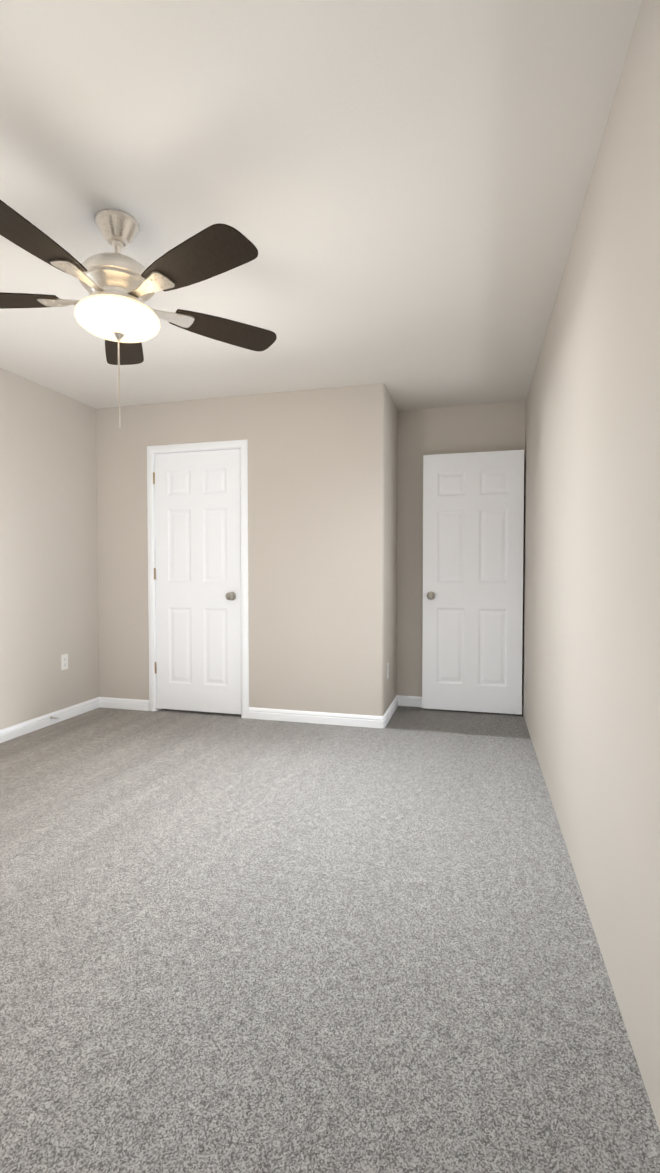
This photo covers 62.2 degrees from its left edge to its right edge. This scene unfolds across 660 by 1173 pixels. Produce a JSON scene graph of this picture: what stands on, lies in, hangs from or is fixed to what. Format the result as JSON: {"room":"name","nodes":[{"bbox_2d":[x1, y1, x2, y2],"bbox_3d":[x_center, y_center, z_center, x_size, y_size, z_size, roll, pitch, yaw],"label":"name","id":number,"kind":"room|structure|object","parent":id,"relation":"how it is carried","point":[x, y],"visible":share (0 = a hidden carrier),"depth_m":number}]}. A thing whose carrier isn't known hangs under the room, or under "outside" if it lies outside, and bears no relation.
{"room":"empty bedroom","nodes":[
{"label":"empty bedroom","id":0,"kind":"room"},
{"bbox_2d":[0,368,98,729],"bbox_3d":[-2.391,-0.183,2.932,0.140,2.440,4.874,0,2,15],"label":"wall","id":1,"kind":"structure","parent":0,"point":[48,555],"depth_m":3.94},
{"bbox_2d":[0,697,99,742],"bbox_3d":[-2.406,1.004,2.611,0.014,0.084,3.942,0,2,15],"label":"baseboard","id":2,"kind":"structure","parent":1,"relation":"attached to","point":[43,721],"depth_m":3.94},
{"bbox_2d":[61,654,67,669],"bbox_3d":[-2.001,0.569,4.129,0.008,0.115,0.070,0,2,15],"label":"outlet","id":3,"kind":"object","parent":1,"relation":"attached to","point":[64,661],"visible":1,"depth_m":4.12},
{"bbox_2d":[96,383,385,715],"bbox_3d":[-0.750,-0.219,4.227,2.363,2.440,0.100,0,2,15],"label":"wall","id":4,"kind":"structure","parent":0,"point":[316,543],"depth_m":4.06},
{"bbox_2d":[100,697,148,710],"bbox_3d":[-1.666,0.954,4.445,0.439,0.084,0.014,0,2,15],"label":"baseboard","id":5,"kind":"structure","parent":4,"relation":"attached to","point":[105,702],"depth_m":4.44},
{"bbox_2d":[153,449,240,713],"bbox_3d":[-1.044,-0.033,4.245,0.742,2.023,0.103,0,2,15],"label":"closet door","id":6,"kind":"structure","parent":4,"relation":"in","point":[197,573],"depth_m":4.26},
{"bbox_2d":[147,439,248,717],"bbox_3d":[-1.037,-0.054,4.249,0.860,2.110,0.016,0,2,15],"label":"door frame","id":7,"kind":"structure","parent":4,"relation":"attached to","point":[242,445],"depth_m":4.17},
{"bbox_2d":[248,707,386,727],"bbox_3d":[-0.112,0.965,4.038,1.044,0.084,0.028,0,2,15],"label":"baseboard","id":8,"kind":"structure","parent":4,"relation":"attached to","point":[370,721],"depth_m":4.02},
{"bbox_2d":[0,0,641,410],"bbox_3d":[-0.710,-1.440,2.449,3.620,0.100,4.874,0,2,15],"label":"ceiling","id":9,"kind":"structure","parent":0,"point":[394,192],"depth_m":1.82},
{"bbox_2d":[0,200,276,427],"bbox_3d":[-0.824,-0.994,2.045,1.301,0.770,1.260,0,2,15],"label":"fan","id":10,"kind":"object","parent":9,"relation":"hanging from","point":[116,313],"visible":1,"depth_m":1.98},
{"bbox_2d":[0,707,659,1172],"bbox_3d":[-0.815,1.110,2.127,3.620,0.100,4.062,0,2,15],"label":"floor carpet","id":11,"kind":"object","parent":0,"point":[240,945],"visible":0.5,"depth_m":1.57},
{"bbox_2d":[158,706,530,738],"bbox_3d":[-0.186,1.045,4.480,3.620,0.100,0.812,0,2,15],"label":"floor","id":12,"kind":"structure","parent":0,"point":[460,722],"depth_m":4.08},
{"bbox_2d":[385,388,397,711],"bbox_3d":[0.432,-0.220,4.270,0.100,2.440,0.592,0,2,15],"label":"wall","id":13,"kind":"structure","parent":0,"point":[391,551],"depth_m":4.23},
{"bbox_2d":[387,662,388,678],"bbox_3d":[0.434,0.629,4.090,0.008,0.115,0.070,0,2,15],"label":"outlet","id":14,"kind":"object","parent":13,"relation":"attached to","point":[387,670],"visible":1,"depth_m":4.08},
{"bbox_2d":[384,695,398,723],"bbox_3d":[0.464,0.960,4.228,0.028,0.084,0.630,0,2,15],"label":"baseboard","id":15,"kind":"structure","parent":13,"relation":"attached to","point":[389,712],"depth_m":4.26},
{"bbox_2d":[397,401,525,701],"bbox_3d":[-0.087,-0.234,4.777,3.360,2.440,0.120,0,2,15],"label":"wall","id":16,"kind":"structure","parent":0,"point":[471,428],"depth_m":4.49},
{"bbox_2d":[399,695,522,712],"bbox_3d":[1.036,0.954,4.440,0.997,0.084,0.014,0,2,15],"label":"baseboard","id":17,"kind":"structure","parent":16,"relation":"attached to","point":[414,701],"depth_m":4.53},
{"bbox_2d":[523,0,659,1130],"bbox_3d":[0.996,-0.160,2.090,0.120,2.440,4.754,0,2,15],"label":"wall","id":18,"kind":"structure","parent":0,"point":[591,666],"depth_m":1.53},
{"bbox_2d":[422,450,523,714],"bbox_3d":[1.107,-0.029,4.273,0.760,2.030,0.103,0,2,15],"label":"entry door","id":19,"kind":"structure","parent":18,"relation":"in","point":[473,513],"depth_m":4.29}
]}

